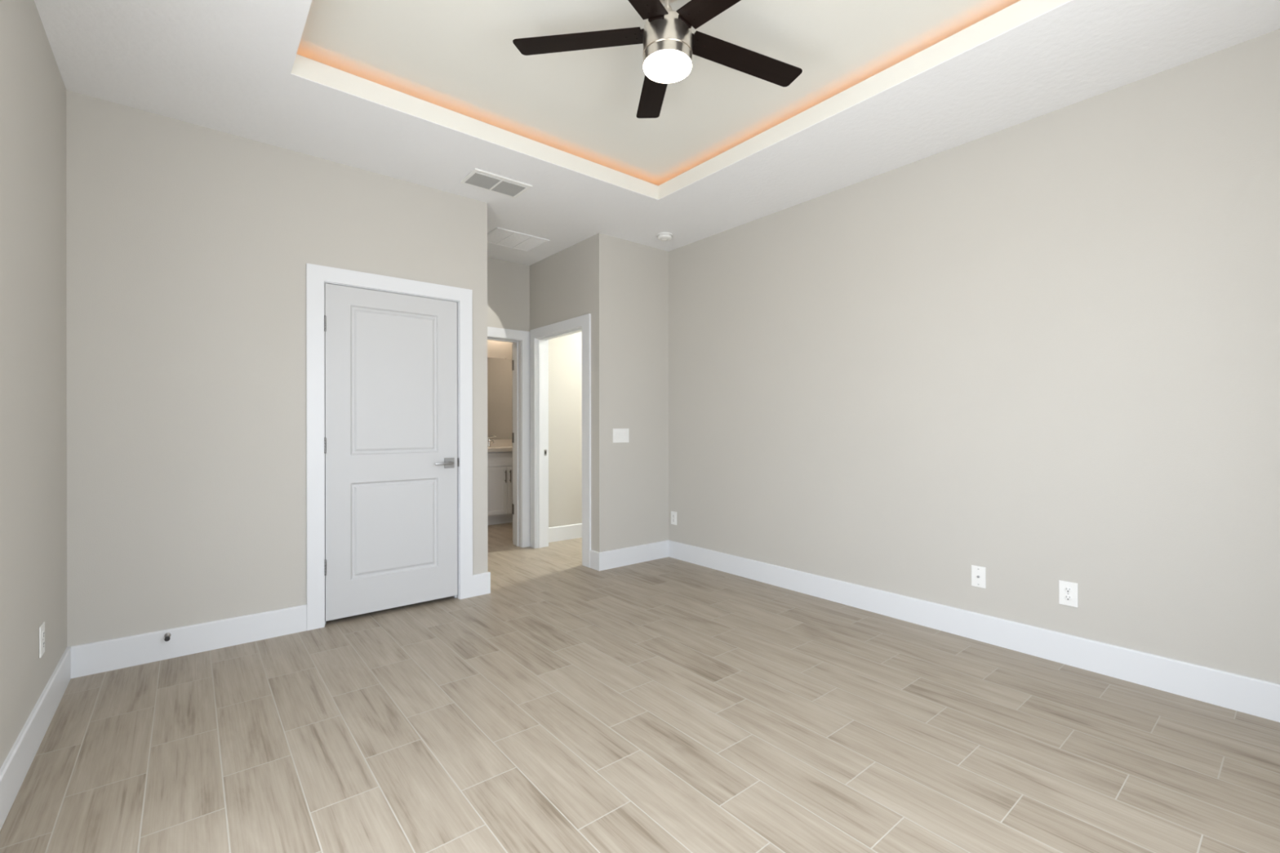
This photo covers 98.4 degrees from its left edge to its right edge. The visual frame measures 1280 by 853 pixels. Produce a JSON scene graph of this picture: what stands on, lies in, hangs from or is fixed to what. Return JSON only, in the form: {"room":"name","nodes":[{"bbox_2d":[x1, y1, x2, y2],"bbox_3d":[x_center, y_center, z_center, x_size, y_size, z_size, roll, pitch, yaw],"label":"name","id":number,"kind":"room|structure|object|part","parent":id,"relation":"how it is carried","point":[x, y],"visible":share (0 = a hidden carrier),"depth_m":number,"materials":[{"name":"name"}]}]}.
{"room":"empty bedroom","nodes":[
{"label":"empty bedroom","id":0,"kind":"room"},
{"bbox_2d":[0,0,66,768],"bbox_3d":[-1.613,-0.196,1.187,0.120,2.743,5.120,0,0,-39],"label":"wall","id":1,"kind":"structure","parent":0,"point":[33,278],"depth_m":1.97,"materials":[{"name":"beige paint"}]},
{"bbox_2d":[0,646,71,830],"bbox_3d":[-1.339,1.101,0.960,0.014,0.147,4.184,0,0,-39],"label":"baseboard","id":2,"kind":"structure","parent":1,"relation":"attached to","point":[14,770],"depth_m":1.93,"materials":[{"name":"white paint"}]},
{"bbox_2d":[39,622,44,657],"bbox_3d":[-2.294,0.820,2.121,0.008,0.118,0.076,0,0,-39],"label":"wall outlet","id":3,"kind":"object","parent":1,"relation":"attached to","point":[42,628],"visible":1,"depth_m":2.11,"materials":[{"name":"white plastic"}]},
{"bbox_2d":[66,89,668,646],"bbox_3d":[-1.245,-0.197,3.819,3.785,2.743,0.120,0,0,-39],"label":"wall","id":4,"kind":"structure","parent":0,"point":[189,246],"depth_m":2.93,"materials":[{"name":"beige paint"}]},
{"bbox_2d":[71,604,306,678],"bbox_3d":[-2.287,1.103,2.879,0.951,0.147,0.014,0,0,-39],"label":"baseboard","id":5,"kind":"structure","parent":4,"relation":"attached to","point":[96,657],"depth_m":2.83,"materials":[{"name":"white paint"}]},
{"bbox_2d":[164,632,170,641],"bbox_3d":[-2.362,1.056,2.762,0.026,0.026,0.071,0,0,-39],"label":"door stop","id":6,"kind":"object","parent":5,"relation":"attached to","point":[167,635],"visible":1,"depth_m":2.76,"materials":[{"name":"grey metal"}]},
{"bbox_3d":[-2.367,1.056,2.768,0.026,0.026,0.056,0,0,-39],"label":"rod","id":7,"kind":"part","parent":6,"relation":"part of","materials":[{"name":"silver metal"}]},
{"bbox_2d":[306,263,472,631],"bbox_3d":[-1.581,0.120,3.544,0.986,2.111,0.152,0,0,-39],"label":"door frame","id":8,"kind":"structure","parent":4,"relation":"attached to","point":[317,276],"depth_m":3.23,"materials":[{"name":"white paint"}]},
{"bbox_2d":[324,283,457,621],"bbox_3d":[-1.539,0.154,3.485,0.797,1.986,0.097,0,0,-39],"label":"door","id":9,"kind":"structure","parent":4,"relation":"in","point":[390,439],"depth_m":3.48,"materials":[{"name":"white paint"}]},
{"bbox_3d":[-1.300,0.248,3.653,0.123,0.022,0.054,0,0,-39],"label":"lever","id":10,"kind":"part","parent":9,"relation":"part of","materials":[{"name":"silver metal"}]},
{"bbox_3d":[-1.280,0.248,3.709,0.068,0.068,0.008,0,0,-39],"label":"handle","id":11,"kind":"part","parent":9,"relation":"part of","materials":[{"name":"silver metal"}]},
{"bbox_2d":[613,428,629,443],"bbox_3d":[-0.157,0.080,4.625,0.168,0.118,0.010,0,0,-39],"label":"light switch","id":12,"kind":"object","parent":4,"relation":"attached to","point":[620,435],"visible":1,"depth_m":4.62,"materials":[{"name":"white plastic"}]},
{"bbox_2d":[589,540,668,570],"bbox_3d":[-0.080,1.100,4.763,0.760,0.147,0.135,0,0,-39],"label":"baseboard","id":13,"kind":"structure","parent":4,"relation":"attached to","point":[610,559],"depth_m":4.66,"materials":[{"name":"white paint"}]},
{"bbox_2d":[487,340,512,439],"bbox_3d":[-2.430,-0.195,6.734,2.370,2.743,0.120,0,0,-39],"label":"wall","id":14,"kind":"structure","parent":0,"point":[496,349],"depth_m":7.16,"materials":[{"name":"beige paint"}]},
{"bbox_2d":[487,357,512,439],"bbox_3d":[-1.944,-0.356,7.048,0.880,1.056,0.008,0,0,-39],"label":"bathroom mirror","id":15,"kind":"object","parent":14,"relation":"attached to","point":[500,372],"visible":0.36,"depth_m":7.15,"materials":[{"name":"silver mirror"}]},
{"bbox_2d":[490,439,512,446],"bbox_3d":[-1.939,0.219,7.043,0.926,0.088,0.020,0,0,-39],"label":"backsplash","id":16,"kind":"structure","parent":14,"relation":"attached to","point":[502,442],"depth_m":7.16,"materials":[{"name":"beige stone"}]},
{"bbox_2d":[487,257,582,527],"bbox_3d":[-0.846,-0.197,5.706,3.520,2.743,0.172,0,0,-39],"label":"wall","id":17,"kind":"structure","parent":0,"point":[565,353],"depth_m":5.65,"materials":[{"name":"beige paint"}]},
{"bbox_2d":[511,360,514,514],"bbox_3d":[-0.953,0.165,5.753,0.822,1.978,0.078,0,0,-39],"label":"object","id":18,"kind":"structure","parent":17,"relation":"in","point":[513,361],"depth_m":5.48,"materials":[{"name":"silver metal"}]},
{"bbox_2d":[548,523,582,542],"bbox_3d":[-0.265,1.100,6.111,1.871,0.147,0.014,0,0,-39],"label":"baseboard","id":19,"kind":"structure","parent":17,"relation":"attached to","point":[575,531],"depth_m":5.69,"materials":[{"name":"white paint"}]},
{"bbox_2d":[529,233,611,552],"bbox_3d":[-0.658,-0.198,4.986,0.120,2.743,1.181,0,0,-39],"label":"wall","id":20,"kind":"structure","parent":0,"point":[573,282],"depth_m":4.56,"materials":[{"name":"beige paint"}]},
{"bbox_2d":[487,313,591,567],"bbox_3d":[-1.132,0.122,4.797,1.125,2.105,1.248,0,0,-39],"label":"door frame","id":21,"kind":"structure","parent":20,"relation":"attached to","point":[540,337],"depth_m":5.34,"materials":[{"name":"white paint"}]},
{"bbox_2d":[0,522,1279,852],"bbox_3d":[-0.349,1.224,3.712,5.280,0.100,7.430,0,0,-39],"label":"floor","id":22,"kind":"structure","parent":0,"point":[668,704],"depth_m":2.07,"materials":[{"name":"beige tile"}]},
{"bbox_2d":[487,439,512,524],"bbox_3d":[-1.756,0.675,6.820,0.926,1.000,0.596,0,0,-39],"label":"vanity cabinet","id":23,"kind":"object","parent":22,"relation":"on","point":[500,455],"visible":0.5,"depth_m":6.58,"materials":[{"name":"white paint"}]},
{"bbox_3d":[-1.769,0.765,6.479,0.449,0.568,0.019,0,0,-39],"label":"cabinet door","id":24,"kind":"part","parent":23,"relation":"part of","materials":[{"name":"white paint"}]},
{"bbox_3d":[-1.594,0.396,6.622,0.902,0.158,0.019,0,0,-39],"label":"drawer","id":25,"kind":"part","parent":23,"relation":"part of","materials":[{"name":"white paint"}]},
{"bbox_2d":[487,445,512,452],"bbox_3d":[-1.762,0.332,6.827,0.926,0.138,0.578,0,0,-39],"label":"countertop","id":26,"kind":"structure","parent":23,"relation":"on","point":[492,449],"depth_m":6.57,"materials":[{"name":"beige stone"}]},
{"bbox_2d":[487,435,495,447],"bbox_3d":[-1.877,0.193,6.932,0.105,0.141,0.136,0,0,-5],"label":"faucet","id":27,"kind":"object","parent":26,"relation":"on","point":[489,439],"visible":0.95,"depth_m":6.96,"materials":[{"name":"silver metal"}]},
{"bbox_3d":[-1.601,0.600,6.583,0.011,0.150,0.033,0,0,-39],"label":"bar pull","id":28,"kind":"part","parent":23,"relation":"part of","materials":[{"name":"grey metal"}]},
{"bbox_3d":[-1.419,0.765,6.765,0.449,0.568,0.019,0,0,-39],"label":"cabinet door","id":29,"kind":"part","parent":23,"relation":"part of","materials":[{"name":"white paint"}]},
{"bbox_2d":[34,0,1279,265],"bbox_3d":[-0.353,-1.661,3.712,5.280,0.183,7.430,0,0,-39],"label":"ceiling","id":30,"kind":"structure","parent":0,"point":[225,66],"depth_m":2.66,"materials":[{"name":"white paint"}]},
{"bbox_2d":[460,168,532,198],"bbox_3d":[-0.927,-1.563,3.571,0.388,0.010,0.241,0,0,-39],"label":"ceiling vent","id":31,"kind":"object","parent":30,"relation":"in","point":[477,178],"visible":1,"depth_m":3.56,"materials":[{"name":"white plastic"}]},
{"bbox_3d":[-1.003,-1.563,3.524,0.166,0.006,0.182,0,0,-39],"label":"louvre panel","id":32,"kind":"part","parent":31,"relation":"part of","materials":[{"name":"grey metal"}]},
{"bbox_3d":[-0.866,-1.563,3.636,0.166,0.006,0.182,0,0,-39],"label":"louvre panel","id":33,"kind":"part","parent":31,"relation":"part of","materials":[{"name":"grey metal"}]},
{"bbox_2d":[487,227,550,252],"bbox_3d":[-1.065,-1.564,4.658,0.475,0.008,0.385,0,0,-39],"label":"ceiling vent","id":34,"kind":"object","parent":30,"relation":"in","point":[500,237],"visible":0.84,"depth_m":4.65,"materials":[{"name":"white metal"}]},
{"bbox_2d":[512,0,802,118],"bbox_3d":[0.137,-1.552,2.122,1.212,0.342,1.174,0,0,-39],"label":"ceiling fan","id":35,"kind":"object","parent":30,"relation":"hanging from","point":[667,37],"visible":1,"depth_m":2.18,"materials":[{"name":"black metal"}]},
{"bbox_3d":[-0.247,-1.543,2.218,0.526,0.006,0.115,3,8,12],"label":"blade","id":36,"kind":"part","parent":35,"relation":"part of","materials":[{"name":"brown wood"}]},
{"bbox_3d":[-0.071,-1.527,1.832,0.115,0.006,0.526,11,5,29],"label":"blade","id":37,"kind":"part","parent":35,"relation":"part of","materials":[{"name":"brown wood"}]},
{"bbox_3d":[0.066,-1.537,2.505,0.115,0.006,0.526,-5,2,-6],"label":"blade","id":38,"kind":"part","parent":35,"relation":"part of","materials":[{"name":"brown wood"}]},
{"bbox_3d":[0.107,-1.391,2.146,0.188,0.018,0.188,0,0,-39],"label":"light globe","id":39,"kind":"part","parent":35,"relation":"part of"},
{"bbox_3d":[0.350,-1.511,1.880,0.115,0.006,0.526,10,-4,-42],"label":"blade","id":40,"kind":"part","parent":35,"relation":"part of","materials":[{"name":"brown wood"}]},
{"bbox_3d":[0.435,-1.517,2.296,0.526,0.006,0.115,2,-5,-24],"label":"blade","id":41,"kind":"part","parent":35,"relation":"part of","materials":[{"name":"brown wood"}]},
{"bbox_2d":[656,232,672,240],"bbox_3d":[0.203,-1.551,4.542,0.132,0.036,0.132,0,0,-39],"label":"smoke detector","id":42,"kind":"object","parent":30,"relation":"attached to","point":[661,236],"visible":1,"depth_m":4.50,"materials":[{"name":"white plastic"}]},
{"bbox_2d":[668,28,1279,684],"bbox_3d":[1.629,-0.201,3.391,0.120,2.743,4.424,0,0,-39],"label":"wall","id":43,"kind":"structure","parent":0,"point":[1038,353],"depth_m":2.81,"materials":[{"name":"beige paint"}]},
{"bbox_2d":[671,511,676,524],"bbox_3d":[0.301,0.819,4.913,0.008,0.116,0.076,0,0,-39],"label":"wall outlet","id":44,"kind":"object","parent":43,"relation":"attached to","point":[673,514],"visible":1,"depth_m":4.91,"materials":[{"name":"white plastic"}]},
{"bbox_2d":[668,540,1279,722],"bbox_3d":[1.579,1.097,3.348,0.014,0.147,4.184,0,0,-39],"label":"baseboard","id":45,"kind":"structure","parent":43,"relation":"attached to","point":[1260,698],"depth_m":2.82,"materials":[{"name":"white paint"}]},
{"bbox_2d":[971,564,986,588],"bbox_3d":[1.848,0.824,3.018,0.015,0.115,0.071,0,0,-39],"label":"outlet","id":46,"kind":"object","parent":43,"relation":"attached to","point":[978,573],"visible":1,"depth_m":3.02,"materials":[{"name":"white plastic"}]},
{"bbox_2d":[1058,580,1078,607],"bbox_3d":[2.103,0.823,2.712,0.008,0.118,0.076,0,0,-39],"label":"wall outlet","id":47,"kind":"object","parent":43,"relation":"attached to","point":[1068,591],"visible":1,"depth_m":2.71,"materials":[{"name":"white plastic"}]},
{"bbox_2d":[1063,595,1072,600],"bbox_3d":[2.101,0.843,2.711,0.002,0.027,0.033,0,0,-39],"label":"socket","id":48,"kind":"object","parent":47,"relation":"attached to","point":[1066,597],"depth_m":2.71,"materials":[{"name":"white plastic"}]},
{"bbox_2d":[1063,586,1072,592],"bbox_3d":[2.101,0.804,2.711,0.002,0.027,0.033,0,0,-39],"label":"socket","id":49,"kind":"object","parent":47,"relation":"attached to","point":[1066,589],"depth_m":2.71,"materials":[{"name":"white plastic"}]},
{"bbox_3d":[-1.531,-0.196,4.349,0.120,2.743,1.061,0,0,-39],"label":"wall","id":50,"kind":"structure","parent":0,"visible":0},
{"bbox_2d":[472,571,490,596],"bbox_3d":[-1.479,1.101,4.303,0.130,0.147,1.195,0,0,-39],"label":"baseboard","id":51,"kind":"structure","parent":50,"relation":"attached to","point":[481,582],"depth_m":3.84,"materials":[{"name":"white paint"}]}
]}

